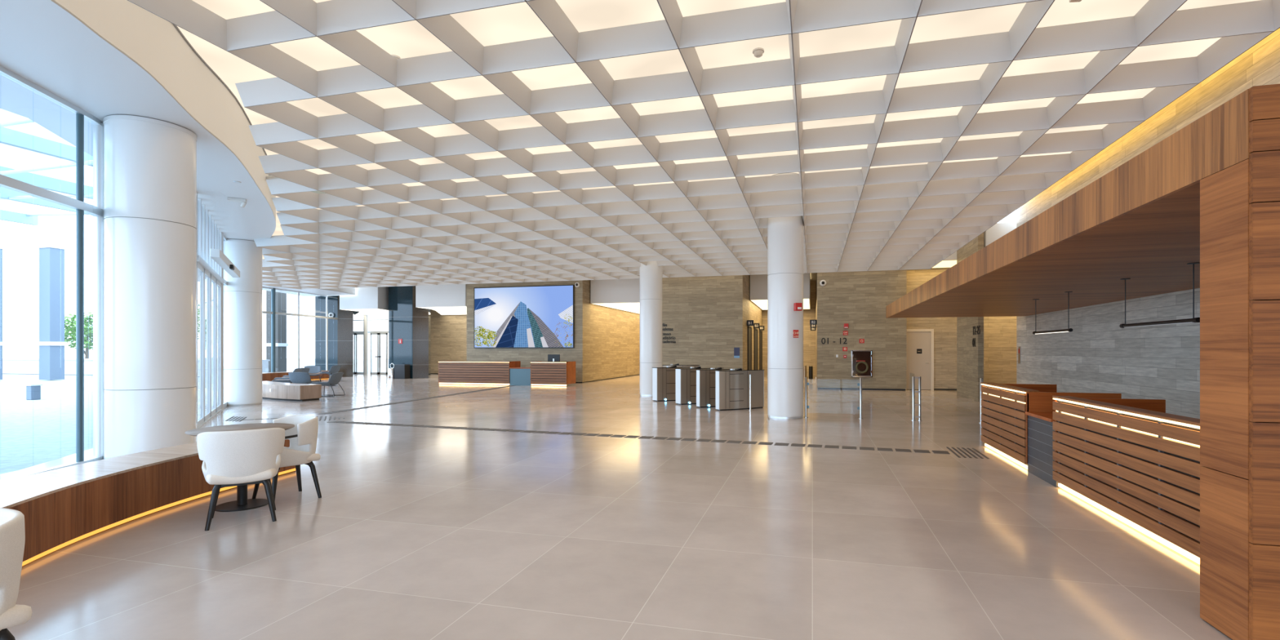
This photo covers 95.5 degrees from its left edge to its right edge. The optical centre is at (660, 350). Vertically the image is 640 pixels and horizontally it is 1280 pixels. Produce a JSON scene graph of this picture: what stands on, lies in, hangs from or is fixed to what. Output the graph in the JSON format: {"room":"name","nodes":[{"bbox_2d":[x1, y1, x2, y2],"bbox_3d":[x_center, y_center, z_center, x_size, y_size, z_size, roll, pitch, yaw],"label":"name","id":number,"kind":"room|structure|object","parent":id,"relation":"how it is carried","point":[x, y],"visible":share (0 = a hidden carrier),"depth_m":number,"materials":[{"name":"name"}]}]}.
{"room":"lobby","nodes":[
{"label":"lobby","id":0,"kind":"room"},
{"bbox_2d":[0,0,355,296],"bbox_3d":[-12.007,-3.010,12.730,8.679,0.020,41.576,0,0,-17],"label":"ceiling","id":1,"kind":"structure","parent":0,"point":[43,43],"depth_m":6.85,"materials":[{"name":"white paint"}]},
{"bbox_2d":[226,197,247,207],"bbox_3d":[-8.380,-2.921,11.493,0.300,0.157,0.144,0,0,-25],"label":"spotlight","id":2,"kind":"object","parent":1,"relation":"attached to","point":[242,201],"visible":1,"depth_m":11.46,"materials":[{"name":"white plastic"}]},
{"bbox_2d":[315,295,354,377],"bbox_3d":[-19.572,-1.250,35.056,1.942,5.500,5.060,0,0,-26],"label":"wall","id":3,"kind":"structure","parent":0,"point":[341,331],"depth_m":33.00,"materials":[{"name":"stone"}]},
{"bbox_2d":[200,232,337,408],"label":"window","id":4,"kind":"structure","parent":3,"relation":"in","point":[224,404],"depth_m":27.88,"materials":[{"name":"silver metal"}]},
{"bbox_2d":[196,192,222,428],"bbox_3d":[-10.023,-0.750,12.894,0.120,4.500,4.478,0,0,-32],"label":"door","id":5,"kind":"structure","parent":4,"relation":"attached to","point":[208,236],"depth_m":12.82,"materials":[{"name":"clear glass"}]},
{"bbox_2d":[209,248,239,277],"bbox_3d":[-9.842,-1.930,13.226,0.221,0.200,3.783,0,0,-31],"label":"operator","id":6,"kind":"object","parent":5,"relation":"attached to","point":[216,255],"visible":1,"depth_m":12.51,"materials":[{"name":"silver metal"}]},
{"bbox_2d":[430,309,466,373],"bbox_3d":[-12.796,-1.250,34.573,9.600,5.500,4.142,0,0,15],"label":"wall","id":7,"kind":"structure","parent":0,"point":[448,333],"depth_m":36.58,"materials":[{"name":"stone"}]},
{"bbox_2d":[354,315,388,374],"bbox_3d":[-18.595,-1.000,36.710,2.900,5.000,0.430,0,0,15],"label":"door","id":8,"kind":"structure","parent":7,"relation":"in","point":[365,332],"depth_m":36.63,"materials":[{"name":"silver metal"}]},
{"bbox_2d":[466,280,639,382],"bbox_3d":[-4.803,-1.275,34.217,6.050,5.450,13.800,0,0,15],"label":"wall","id":9,"kind":"structure","parent":0,"point":[606,340],"depth_m":28.20,"materials":[{"name":"grey stone"}]},
{"bbox_2d":[474,284,574,348],"bbox_3d":[-6.528,-1.575,27.477,5.190,2.930,0.074,0,0,15],"label":"video screen","id":10,"kind":"object","parent":9,"relation":"attached to","point":[525,317],"visible":1,"depth_m":27.41,"materials":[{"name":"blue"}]},
{"bbox_2d":[575,373,639,382],"bbox_3d":[-4.801,1.475,34.242,6.000,0.050,13.750,0,0,15],"label":"baseboard","id":11,"kind":"structure","parent":9,"relation":"attached to","point":[638,374],"depth_m":29.92,"materials":[{"name":"black"}]},
{"bbox_2d":[0,373,1231,639],"bbox_3d":[-5.836,1.650,18.055,38.400,0.300,50.000,0,0,15],"label":"floor","id":12,"kind":"structure","parent":0,"point":[412,533],"depth_m":4.66,"materials":[{"name":"tile"}]},
{"bbox_2d":[0,507,31,639],"bbox_3d":[-2.887,1.092,2.281,0.632,0.822,0.500,0,0,20],"label":"armchair","id":13,"kind":"object","parent":12,"relation":"on","point":[12,531],"visible":1,"depth_m":2.34,"materials":[{"name":"white leather"}]},
{"bbox_2d":[0,65,197,481],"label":"window","id":14,"kind":"structure","parent":12,"relation":"on","point":[96,210],"depth_m":7.25,"materials":[{"name":"silver metal"}]},
{"bbox_2d":[0,439,295,565],"bbox_3d":[-4.689,1.262,4.937,1.042,0.475,4.789,0,0,-8],"label":"bench","id":15,"kind":"object","parent":12,"relation":"on","point":[60,508],"visible":0.73,"depth_m":4.83,"materials":[{"name":"brown wood"}]},
{"bbox_2d":[102,115,196,459],"bbox_3d":[-6.874,-0.745,7.847,0.952,4.490,0.952,0,0,15],"label":"column","id":16,"kind":"structure","parent":12,"relation":"on","point":[150,164],"depth_m":7.47,"materials":[{"name":"white paint"}]},
{"bbox_2d":[225,416,246,421],"bbox_3d":[-9.309,1.498,12.739,0.301,0.004,1.166,0,0,-28],"label":"tactile warning","id":17,"kind":"object","parent":12,"relation":"on","point":[232,416],"visible":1,"depth_m":12.66,"materials":[{"name":"metal"}]},
{"bbox_2d":[184,422,294,511],"bbox_3d":[-4.053,1.127,5.624,0.860,0.745,0.860,0,0,15],"label":"round table","id":18,"kind":"object","parent":12,"relation":"on","point":[242,503],"visible":0.59,"depth_m":5.60,"materials":[{"name":"beige wood"}]},
{"bbox_2d":[196,427,284,530],"bbox_3d":[-3.706,1.092,5.145,0.632,0.822,0.500,0,0,-34],"label":"armchair","id":19,"kind":"object","parent":12,"relation":"on","point":[252,456],"visible":1,"depth_m":4.95,"materials":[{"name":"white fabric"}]},
{"bbox_2d":[223,239,262,406],"bbox_3d":[-11.604,-0.745,16.065,0.972,4.490,0.972,0,0,15],"label":"column","id":20,"kind":"structure","parent":12,"relation":"on","point":[242,295],"depth_m":15.71,"materials":[{"name":"white paint"}]},
{"bbox_2d":[271,370,299,382],"bbox_3d":[-13.228,1.108,20.518,0.789,0.783,0.676,0,0,-22],"label":"lounge chair","id":21,"kind":"object","parent":12,"relation":"on","point":[284,380],"visible":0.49,"depth_m":20.25,"materials":[{"name":"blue fabric"}]},
{"bbox_2d":[252,414,321,502],"bbox_3d":[-3.783,1.092,5.893,0.632,0.822,0.500,0,0,37],"label":"armchair","id":22,"kind":"object","parent":12,"relation":"on","point":[303,437],"visible":0.75,"depth_m":5.85,"materials":[{"name":"white leather"}]},
{"bbox_2d":[274,368,302,379],"bbox_3d":[-14.300,1.108,22.340,0.789,0.783,0.676,0,0,-9],"label":"lounge chair","id":23,"kind":"object","parent":12,"relation":"on","point":[300,370],"visible":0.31,"depth_m":22.04,"materials":[{"name":"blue fabric"}]},
{"bbox_2d":[262,381,321,401],"bbox_3d":[-12.078,1.265,18.342,3.826,0.470,0.868,0,0,34],"label":"bench","id":24,"kind":"object","parent":12,"relation":"on","point":[280,390],"visible":0.83,"depth_m":17.43,"materials":[{"name":"white wood"}]},
{"bbox_2d":[262,370,328,381],"bbox_3d":[-17.932,1.270,26.690,1.496,0.460,7.347,0,0,-2],"label":"bench","id":25,"kind":"object","parent":12,"relation":"on","point":[268,376],"visible":0.27,"depth_m":27.44,"materials":[{"name":"brown wood"}]},
{"bbox_2d":[283,368,309,377],"bbox_3d":[-15.084,1.108,24.078,0.789,0.783,0.676,0,0,20],"label":"lounge chair","id":26,"kind":"object","parent":12,"relation":"on","point":[304,370],"visible":0.3,"depth_m":23.97,"materials":[{"name":"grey fabric"}]},
{"bbox_2d":[288,372,319,383],"bbox_3d":[-12.040,1.108,19.588,0.676,0.783,0.789,0,0,-3],"label":"lounge chair","id":27,"kind":"object","parent":12,"relation":"on","point":[295,377],"visible":0.77,"depth_m":19.30,"materials":[{"name":"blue fabric"}]},
{"bbox_2d":[304,365,321,382],"bbox_3d":[-16.290,1.108,27.208,0.676,0.783,0.789,0,0,-34],"label":"lounge chair","id":28,"kind":"object","parent":12,"relation":"on","point":[313,370],"visible":0.8,"depth_m":27.43,"materials":[{"name":"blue fabric"}]},
{"bbox_2d":[311,372,345,396],"bbox_3d":[-10.947,1.108,19.137,0.789,0.783,0.676,0,0,0],"label":"lounge chair","id":29,"kind":"object","parent":12,"relation":"on","point":[335,378],"visible":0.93,"depth_m":18.95,"materials":[{"name":"grey fabric"}]},
{"bbox_2d":[320,364,342,381],"bbox_3d":[-16.203,1.108,28.510,0.789,0.783,0.676,0,0,9],"label":"lounge chair","id":30,"kind":"object","parent":12,"relation":"on","point":[334,369],"visible":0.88,"depth_m":28.33,"materials":[{"name":"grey fabric"}]},
{"bbox_2d":[388,363,394,378],"bbox_3d":[-14.378,1.086,31.080,0.380,0.828,0.380,0,0,15],"label":"umbrella stand","id":31,"kind":"object","parent":12,"relation":"on","point":[391,371],"visible":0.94,"depth_m":30.92,"materials":[{"name":"silver metal"}]},
{"bbox_2d":[394,364,409,378],"bbox_3d":[-13.768,1.120,30.921,0.640,0.760,0.440,0,0,15],"label":"waste bin","id":32,"kind":"object","parent":12,"relation":"on","point":[401,371],"visible":0.98,"depth_m":30.73,"materials":[{"name":"black"}]},
{"bbox_2d":[388,285,430,378],"bbox_3d":[-13.884,-1.250,31.984,2.805,5.500,1.306,0,0,15],"label":"wall pier","id":33,"kind":"object","parent":12,"relation":"on","point":[407,322],"visible":0.78,"depth_m":31.35,"materials":[{"name":"stone"}]},
{"bbox_2d":[320,385,515,414],"bbox_3d":[-7.158,1.498,19.251,0.261,0.004,11.305,0,0,9],"label":"tactile strip","id":34,"kind":"object","parent":12,"relation":"on","point":[325,413],"visible":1,"depth_m":17.01,"materials":[{"name":"grey rubber"}]},
{"bbox_2d":[438,360,575,386],"bbox_3d":[-6.806,0.985,25.536,6.150,1.030,1.010,0,0,15],"label":"reception desk","id":35,"kind":"object","parent":12,"relation":"on","point":[540,373],"visible":0.98,"depth_m":25.06,"materials":[{"name":"brown wood"}]},
{"bbox_2d":[439,382,509,385],"bbox_3d":[-8.200,1.455,25.440,3.460,0.050,0.020,0,0,15],"label":"light","id":36,"kind":"object","parent":35,"relation":"attached to","point":[486,384],"depth_m":25.36,"materials":[{"name":"plastic"}]},
{"bbox_2d":[509,367,530,368],"bbox_3d":[-5.949,0.755,25.158,1.000,0.030,0.710,0,0,15],"label":"countertop","id":37,"kind":"structure","parent":35,"relation":"on","point":[509,367],"depth_m":24.92,"materials":[{"name":"orange wood"}]},
{"bbox_2d":[531,383,566,386],"bbox_3d":[-4.741,1.455,24.538,1.610,0.050,0.020,0,0,15],"label":"light","id":38,"kind":"object","parent":35,"relation":"attached to","point":[535,384],"depth_m":24.55,"materials":[{"name":"plastic"}]},
{"bbox_2d":[547,354,559,361],"bbox_3d":[-4.605,0.460,24.958,0.540,0.580,0.220,0,0,9],"label":"monitor","id":39,"kind":"object","parent":35,"relation":"on","point":[551,357],"visible":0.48,"depth_m":24.94,"materials":[{"name":"black"}]},
{"bbox_2d":[328,421,949,453],"bbox_3d":[-1.357,1.498,10.380,11.759,0.004,0.242,0,0,18],"label":"tactile strip","id":40,"kind":"object","parent":12,"relation":"on","point":[344,422],"visible":1,"depth_m":9.94,"materials":[{"name":"grey rubber"}]},
{"bbox_2d":[639,261,662,395],"bbox_3d":[-0.335,-1.194,19.536,0.770,5.389,0.770,0,0,15],"label":"column","id":41,"kind":"structure","parent":12,"relation":"on","point":[651,275],"depth_m":19.22,"materials":[{"name":"white paint"}]},
{"bbox_2d":[652,365,696,401],"bbox_3d":[0.438,0.975,17.538,1.463,1.050,0.426,0,0,-30],"label":"turnstile","id":42,"kind":"object","parent":12,"relation":"on","point":[664,379],"visible":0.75,"depth_m":17.19,"materials":[{"name":"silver metal"}]},
{"bbox_2d":[662,363,700,367],"bbox_3d":[0.615,0.975,20.139,1.463,1.050,0.403,0,0,-5],"label":"turnstile","id":43,"kind":"object","parent":12,"relation":"on","point":[677,364],"visible":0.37,"depth_m":19.97,"materials":[{"name":"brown metal"}]},
{"bbox_2d":[675,366,723,404],"bbox_3d":[1.098,0.975,16.498,1.463,1.050,0.426,0,0,-30],"label":"turnstile","id":44,"kind":"object","parent":12,"relation":"on","point":[686,378],"visible":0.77,"depth_m":16.12,"materials":[{"name":"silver metal"}]},
{"bbox_2d":[696,367,743,407],"bbox_3d":[1.596,0.975,15.635,1.463,1.050,0.302,0,0,-30],"label":"turnstile","id":45,"kind":"object","parent":12,"relation":"on","point":[705,378],"visible":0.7,"depth_m":15.29,"materials":[{"name":"brown metal"}]},
{"bbox_2d":[715,368,764,410],"bbox_3d":[2.032,0.975,14.891,1.463,1.050,0.302,0,0,-30],"label":"turnstile","id":46,"kind":"object","parent":12,"relation":"on","point":[732,385],"visible":0.98,"depth_m":14.71,"materials":[{"name":"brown metal"}]},
{"bbox_2d":[748,374,752,410],"bbox_3d":[2.235,1.050,14.526,0.100,0.900,0.100,0,0,15],"label":"stanchion","id":47,"kind":"object","parent":12,"relation":"on","point":[749,375],"visible":1,"depth_m":14.51,"materials":[{"name":"silver metal"}]},
{"bbox_2d":[767,173,803,418],"bbox_3d":[2.805,-1.194,13.106,0.790,5.389,0.790,0,0,15],"label":"column","id":48,"kind":"structure","parent":12,"relation":"on","point":[784,234],"depth_m":12.77,"materials":[{"name":"white paint"}]},
{"bbox_2d":[793,329,798,337],"bbox_3d":[2.946,-0.365,12.681,0.133,0.170,0.014,0,0,-7],"label":"sign","id":49,"kind":"object","parent":48,"relation":"attached to","point":[795,331],"visible":1,"depth_m":12.67,"materials":[{"name":"red"}]},
{"bbox_2d":[793,302,802,311],"bbox_3d":[2.969,-0.945,12.581,0.150,0.170,0.135,0,0,-7],"label":"fire alarm","id":50,"kind":"object","parent":48,"relation":"attached to","point":[797,306],"visible":1,"depth_m":12.54,"materials":[{"name":"red"}]},
{"bbox_2d":[803,365,806,378],"bbox_3d":[7.581,1.150,30.680,0.210,0.700,0.210,0,0,15],"label":"bollard","id":51,"kind":"object","parent":12,"relation":"on","point":[804,366],"visible":0.66,"depth_m":30.60,"materials":[{"name":"brown metal"}]},
{"bbox_2d":[808,365,813,378],"bbox_3d":[7.891,1.150,30.599,0.210,0.700,0.210,0,0,15],"label":"bollard","id":52,"kind":"object","parent":12,"relation":"on","point":[811,367],"visible":0.97,"depth_m":30.51,"materials":[{"name":"black"}]},
{"bbox_2d":[804,377,862,418],"bbox_3d":[3.830,1.050,12.932,1.270,0.900,0.100,0,0,15],"label":"glass barrier","id":53,"kind":"object","parent":12,"relation":"on","point":[806,384],"visible":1,"depth_m":12.79,"materials":[{"name":"silver metal"}]},
{"bbox_2d":[911,373,922,420],"bbox_3d":[5.558,1.000,12.745,0.230,1.000,0.670,0,0,15],"label":"gate","id":54,"kind":"object","parent":12,"relation":"on","point":[913,378],"visible":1,"depth_m":12.46,"materials":[{"name":"silver metal"}]},
{"bbox_2d":[946,447,989,458],"bbox_3d":[4.484,1.498,8.525,0.417,0.004,0.900,0,0,15],"label":"tactile warning","id":55,"kind":"object","parent":12,"relation":"on","point":[948,448],"visible":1,"depth_m":8.51,"materials":[{"name":"metal"}]},
{"bbox_2d":[978,377,982,422],"bbox_3d":[6.624,1.035,12.018,0.100,0.930,0.100,0,0,15],"label":"stanchion","id":56,"kind":"object","parent":12,"relation":"on","point":[980,379],"visible":0.68,"depth_m":12.00,"materials":[{"name":"silver metal"}]},
{"bbox_2d":[885,84,1279,639],"bbox_3d":[6.517,0.100,9.514,3.625,2.800,14.700,0,0,15],"label":"canopy","id":57,"kind":"object","parent":12,"relation":"on","point":[1193,319],"depth_m":3.15,"materials":[{"name":"brown wood"}]},
{"bbox_2d":[1125,321,1192,327],"bbox_3d":[5.999,-0.308,7.040,0.028,0.008,1.430,0,0,15],"label":"diffuser","id":58,"kind":"object","parent":57,"relation":"attached to","point":[1155,323],"depth_m":7.05,"materials":[{"name":"white plastic"}]},
{"bbox_2d":[981,382,1202,564],"bbox_3d":[4.766,0.998,6.147,1.035,1.005,5.800,0,0,15],"label":"reception desk","id":59,"kind":"object","parent":12,"relation":"on","point":[1136,462],"visible":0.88,"depth_m":5.22,"materials":[{"name":"brown wood"}]},
{"bbox_2d":[984,443,1027,469],"bbox_3d":[4.818,1.468,8.138,0.020,0.035,1.900,0,0,15],"label":"light","id":60,"kind":"object","parent":59,"relation":"attached to","point":[1006,455],"depth_m":7.99,"materials":[{"name":"white plastic"}]},
{"bbox_2d":[1025,411,1054,422],"bbox_3d":[4.722,0.772,6.711,0.665,0.035,0.810,0,0,15],"label":"countertop","id":61,"kind":"structure","parent":59,"relation":"on","point":[1047,416],"depth_m":6.82,"materials":[{"name":"orange wood"}]},
{"bbox_2d":[1057,483,1199,564],"bbox_3d":[3.977,1.468,4.911,0.020,0.035,2.970,0,0,15],"label":"light","id":62,"kind":"object","parent":59,"relation":"attached to","point":[1193,557],"depth_m":4.82,"materials":[{"name":"white plastic"}]},
{"bbox_2d":[662,275,762,369],"bbox_3d":[2.636,-1.275,28.558,3.900,5.450,10.000,0,0,15],"label":"wall","id":63,"kind":"structure","parent":0,"point":[708,316],"depth_m":23.65,"materials":[{"name":"grey stone"}]},
{"bbox_2d":[733,347,739,358],"bbox_3d":[3.036,0.090,23.271,0.220,0.420,0.010,0,0,15],"label":"poster","id":64,"kind":"object","parent":63,"relation":"attached to","point":[736,350],"visible":1,"depth_m":23.27,"materials":[{"name":"blue paper"}]},
{"bbox_2d":[747,325,751,369],"bbox_3d":[3.908,0.215,25.617,0.045,2.570,1.350,0,0,15],"label":"door","id":65,"kind":"structure","parent":63,"relation":"in","point":[749,328],"depth_m":25.71,"materials":[{"name":"black"}]},
{"bbox_2d":[746,320,753,325],"bbox_3d":[3.801,-1.170,24.739,0.280,0.240,0.064,0,0,15],"label":"sign","id":66,"kind":"object","parent":63,"relation":"attached to","point":[749,322],"visible":1,"depth_m":24.71,"materials":[{"name":"black"}]},
{"bbox_2d":[754,328,757,369],"bbox_3d":[4.658,0.215,28.496,0.045,2.570,1.600,0,0,15],"label":"door","id":67,"kind":"structure","parent":63,"relation":"in","point":[755,329],"depth_m":28.29,"materials":[{"name":"black"}]},
{"bbox_2d":[759,330,762,369],"bbox_3d":[5.352,0.215,31.157,0.045,2.570,1.300,0,0,15],"label":"door","id":68,"kind":"structure","parent":63,"relation":"in","point":[760,331],"depth_m":31.05,"materials":[{"name":"black"}]},
{"bbox_2d":[177,0,1259,258],"bbox_3d":[-6.802,-3.910,9.523,28.566,0.020,31.000,0,0,15],"label":"ceiling","id":69,"kind":"structure","parent":0,"point":[516,22],"depth_m":7.84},
{"bbox_2d":[50,0,355,294],"bbox_3d":[-10.549,-3.500,12.737,5.284,1.000,38.868,0,0,-19],"label":"fascia","id":70,"kind":"structure","parent":69,"relation":"attached to","point":[153,42],"depth_m":7.06,"materials":[{"name":"white paint"}]},
{"bbox_2d":[0,117,325,225],"bbox_3d":[-13.916,-3.672,8.069,11.001,0.605,13.400,0,0,15],"label":"glass canopy","id":71,"kind":"object","parent":70,"relation":"attached to","point":[8,136],"visible":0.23,"depth_m":11.73,"materials":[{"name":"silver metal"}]},
{"bbox_2d":[173,23,266,155],"bbox_3d":[-7.816,-3.881,9.428,2.009,0.018,18.866,0,0,-22],"label":"trim","id":72,"kind":"structure","parent":69,"relation":"attached to","point":[175,25],"depth_m":8.06,"materials":[{"name":"grey"}]},
{"bbox_2d":[127,0,1279,289],"bbox_3d":[-7.261,-2.930,9.444,26.757,0.260,28.775,0,0,15],"label":"grid","id":73,"kind":"object","parent":69,"relation":"attached to","point":[909,224],"visible":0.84,"depth_m":7.97,"materials":[{"name":"white paint"}]},
{"bbox_2d":[752,47,764,57],"bbox_3d":[1.266,-3.862,7.555,0.150,0.075,0.150,0,0,15],"label":"smoke detector","id":74,"kind":"object","parent":69,"relation":"attached to","point":[757,52],"visible":1,"depth_m":7.51,"materials":[{"name":"white plastic"}]},
{"bbox_2d":[983,222,1016,247],"bbox_3d":[11.242,-3.015,18.100,2.600,1.570,2.130,0,0,15],"label":"box","id":75,"kind":"object","parent":69,"relation":"hanging from","point":[997,230],"visible":0.02,"depth_m":17.32,"materials":[{"name":"white paint"}]},
{"bbox_2d":[762,280,815,377],"bbox_3d":[7.139,-1.250,32.397,2.880,5.500,0.300,0,0,15],"label":"wall","id":76,"kind":"structure","parent":0,"point":[809,336],"depth_m":31.99,"materials":[{"name":"stone"}]},
{"bbox_2d":[809,272,816,280],"bbox_3d":[-1.705,-3.925,33.513,38.200,0.150,18.000,0,0,15],"label":"ceiling","id":77,"kind":"structure","parent":0,"point":[813,275],"depth_m":30.16,"materials":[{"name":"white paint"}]},
{"bbox_2d":[339,286,388,315],"bbox_3d":[-16.901,-3.015,33.974,2.774,1.570,6.818,0,0,-21],"label":"box","id":78,"kind":"object","parent":77,"relation":"attached to","point":[366,300],"visible":0.62,"depth_m":31.37,"materials":[{"name":"white paint"}]},
{"bbox_2d":[343,308,388,315],"bbox_3d":[-16.904,-2.243,33.970,2.705,0.015,6.692,0,0,-21],"label":"diffuser","id":79,"kind":"object","parent":78,"relation":"attached to","point":[358,311],"depth_m":33.24,"materials":[{"name":"white plastic"}]},
{"bbox_2d":[415,284,466,315],"bbox_3d":[-11.582,-3.015,32.883,6.228,1.570,6.030,0,0,15],"label":"box","id":80,"kind":"object","parent":77,"relation":"attached to","point":[445,300],"visible":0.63,"depth_m":29.76,"materials":[{"name":"white paint"}]},
{"bbox_2d":[420,306,466,315],"bbox_3d":[-11.582,-2.243,32.877,6.107,0.015,5.910,0,0,15],"label":"diffuser","id":81,"kind":"object","parent":80,"relation":"attached to","point":[442,310],"depth_m":31.90,"materials":[{"name":"white plastic"}]},
{"bbox_2d":[590,278,639,313],"bbox_3d":[-0.083,-3.015,33.194,3.530,1.570,12.430,0,0,15],"label":"box","id":82,"kind":"object","parent":77,"relation":"attached to","point":[617,294],"visible":0.24,"depth_m":27.39,"materials":[{"name":"white paint"}]},
{"bbox_2d":[594,302,639,313],"bbox_3d":[-0.083,-2.243,33.194,3.448,0.015,12.214,0,0,15],"label":"diffuser","id":83,"kind":"object","parent":82,"relation":"attached to","point":[629,307],"depth_m":29.53,"materials":[{"name":"white plastic"}]},
{"bbox_2d":[750,272,810,310],"bbox_3d":[5.987,-3.015,28.491,2.570,1.570,6.470,0,0,15],"label":"box","id":84,"kind":"object","parent":77,"relation":"attached to","point":[758,282],"visible":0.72,"depth_m":25.59,"materials":[{"name":"white paint"}]},
{"bbox_2d":[751,298,809,309],"bbox_3d":[5.987,-2.243,28.491,2.502,0.015,6.343,0,0,15],"label":"diffuser","id":85,"kind":"object","parent":84,"relation":"attached to","point":[761,303],"depth_m":27.49,"materials":[{"name":"white plastic"}]},
{"bbox_2d":[931,251,956,268],"bbox_3d":[11.545,-3.475,20.708,4.930,0.710,1.930,0,0,15],"label":"ceiling light","id":86,"kind":"object","parent":77,"relation":"attached to","point":[951,260],"visible":0.02,"depth_m":20.62,"materials":[{"name":"white paint"}]},
{"bbox_2d":[933,260,956,267],"bbox_3d":[11.545,-3.132,20.708,4.826,0.015,1.872,0,0,15],"label":"diffuser","id":87,"kind":"object","parent":86,"relation":"attached to","point":[944,264],"depth_m":21.01,"materials":[{"name":"plastic"}]},
{"bbox_2d":[815,269,906,389],"bbox_3d":[8.879,-1.280,26.957,3.230,5.440,9.950,0,0,15],"label":"wall","id":88,"kind":"structure","parent":0,"point":[860,300],"depth_m":22.15,"materials":[{"name":"grey stone"}]},
{"bbox_2d":[809,320,817,324],"bbox_3d":[6.241,-1.160,23.793,0.280,0.200,0.064,0,0,15],"label":"sign","id":89,"kind":"object","parent":88,"relation":"attached to","point":[811,322],"visible":1,"depth_m":23.76,"materials":[{"name":"black"}]},
{"bbox_2d":[819,280,826,286],"bbox_3d":[6.260,-2.610,22.438,0.252,0.252,0.118,0,0,15],"label":"security camera","id":90,"kind":"object","parent":88,"relation":"attached to","point":[823,282],"visible":1,"depth_m":22.42,"materials":[{"name":"white plastic"}]},
{"bbox_2d":[821,337,847,343],"bbox_3d":[6.670,-0.369,22.381,0.949,0.240,0.016,0,0,15],"label":"sign","id":91,"kind":"object","parent":88,"relation":"attached to","point":[822,338],"depth_m":22.41,"materials":[{"name":"black"}]},
{"bbox_2d":[817,387,905,390],"bbox_3d":[8.879,1.470,26.978,3.180,0.060,9.910,0,0,15],"label":"baseboard","id":92,"kind":"structure","parent":88,"relation":"attached to","point":[818,388],"depth_m":22.15,"materials":[{"name":"black"}]},
{"bbox_2d":[851,350,872,377],"bbox_3d":[7.635,0.500,22.082,0.760,1.020,0.112,0,0,15],"label":"cabinet","id":93,"kind":"object","parent":88,"relation":"attached to","point":[861,360],"visible":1,"depth_m":22.10,"materials":[{"name":"silver metal"}]},
{"bbox_2d":[906,267,956,388],"bbox_3d":[12.046,-1.250,21.818,5.490,5.500,0.300,0,0,15],"label":"wall","id":94,"kind":"structure","parent":0,"point":[944,328],"depth_m":22.04,"materials":[{"name":"stone"}]},
{"bbox_2d":[905,328,933,390],"bbox_3d":[9.850,0.340,22.177,1.040,2.320,0.111,0,0,15],"label":"door","id":95,"kind":"structure","parent":94,"relation":"in","point":[920,342],"depth_m":22.16,"materials":[{"name":"beige paint"}]},
{"bbox_2d":[921,388,956,390],"bbox_3d":[12.014,1.475,21.655,5.470,0.050,0.030,0,0,15],"label":"baseboard","id":96,"kind":"structure","parent":94,"relation":"attached to","point":[934,388],"depth_m":21.99,"materials":[{"name":"black"}]},
{"bbox_2d":[956,232,983,401],"bbox_3d":[9.733,-1.250,18.338,0.150,5.500,2.600,0,0,15],"label":"wall","id":97,"kind":"structure","parent":0,"point":[970,359],"depth_m":18.05,"materials":[{"name":"grey stone"}]},
{"bbox_2d":[973,325,980,334],"bbox_3d":[9.358,-0.603,17.234,0.016,0.260,0.749,0,0,15],"label":"sign","id":98,"kind":"object","parent":97,"relation":"attached to","point":[977,326],"depth_m":17.18,"materials":[{"name":"black"}]},
{"bbox_2d":[983,315,1016,383],"bbox_3d":[11.674,-1.250,19.279,3.130,5.500,0.200,0,0,15],"label":"wall","id":99,"kind":"structure","parent":0,"point":[999,332],"depth_m":19.28,"materials":[{"name":"stone"}]},
{"bbox_2d":[1016,27,1279,418],"bbox_3d":[7.098,-1.550,3.782,0.370,6.100,26.900,0,0,15],"label":"wall","id":100,"kind":"structure","parent":0,"point":[1160,362],"depth_m":10.69,"materials":[{"name":"grey stone"}]},
{"bbox_2d":[1017,346,1021,363],"bbox_3d":[10.227,0.130,16.577,0.026,0.480,0.140,0,0,15],"label":"intercom","id":101,"kind":"object","parent":100,"relation":"attached to","point":[1019,348],"visible":1,"depth_m":16.54,"materials":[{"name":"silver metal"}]},
{"label":"outside","id":102,"kind":"structure","parent":0,"visible":0},
{"bbox_2d":[0,358,388,474],"bbox_3d":[-25.248,1.700,22.080,180.000,0.320,150.000,0,0,15],"label":"paving","id":103,"kind":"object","parent":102,"point":[33,433],"visible":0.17,"depth_m":13.34,"materials":[{"name":"white concrete"}]},
{"bbox_2d":[0,245,4,379],"bbox_3d":[-34.872,-1.950,29.961,1.620,6.900,0.720,0,0,15],"label":"pier","id":104,"kind":"structure","parent":103,"relation":"on","point":[2,247],"depth_m":30.01,"materials":[{"name":"blue"}]},
{"bbox_2d":[24,383,42,399],"bbox_3d":[-19.648,1.300,18.192,0.280,0.480,0.280,0,0,15],"label":"bollard","id":105,"kind":"object","parent":103,"relation":"on","point":[33,391],"visible":1,"depth_m":18.10,"materials":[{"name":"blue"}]},
{"bbox_2d":[36,244,66,379],"bbox_3d":[-31.452,-1.950,30.000,0.920,6.900,0.720,0,0,15],"label":"pier","id":106,"kind":"structure","parent":103,"relation":"on","point":[51,343],"depth_m":29.76,"materials":[{"name":"blue"}]},
{"bbox_2d":[64,311,93,358],"bbox_3d":[-39.233,-0.551,39.699,3.463,4.194,3.540,0,0,15],"label":"tree","id":107,"kind":"object","parent":103,"relation":"on","point":[88,331],"visible":0.4,"depth_m":39.06,"materials":[{"name":"green plant"}]},
{"bbox_2d":[2,358,270,376],"bbox_3d":[-36.940,1.010,36.700,30.000,0.980,0.600,0,0,15],"label":"wall","id":108,"kind":"structure","parent":103,"relation":"on","point":[11,366],"depth_m":37.27,"materials":[{"name":"grey"}]},
{"bbox_2d":[197,302,217,359],"bbox_3d":[-44.773,-1.704,58.198,5.612,6.497,5.568,0,0,15],"label":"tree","id":109,"kind":"object","parent":103,"relation":"on","point":[198,311],"visible":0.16,"depth_m":57.55,"materials":[{"name":"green plant"}]},
{"bbox_2d":[264,290,288,372],"bbox_3d":[-23.801,-1.200,35.963,1.020,5.400,0.720,0,0,15],"label":"pier","id":110,"kind":"structure","parent":103,"relation":"on","point":[281,298],"depth_m":35.75,"materials":[{"name":"grey stone"}]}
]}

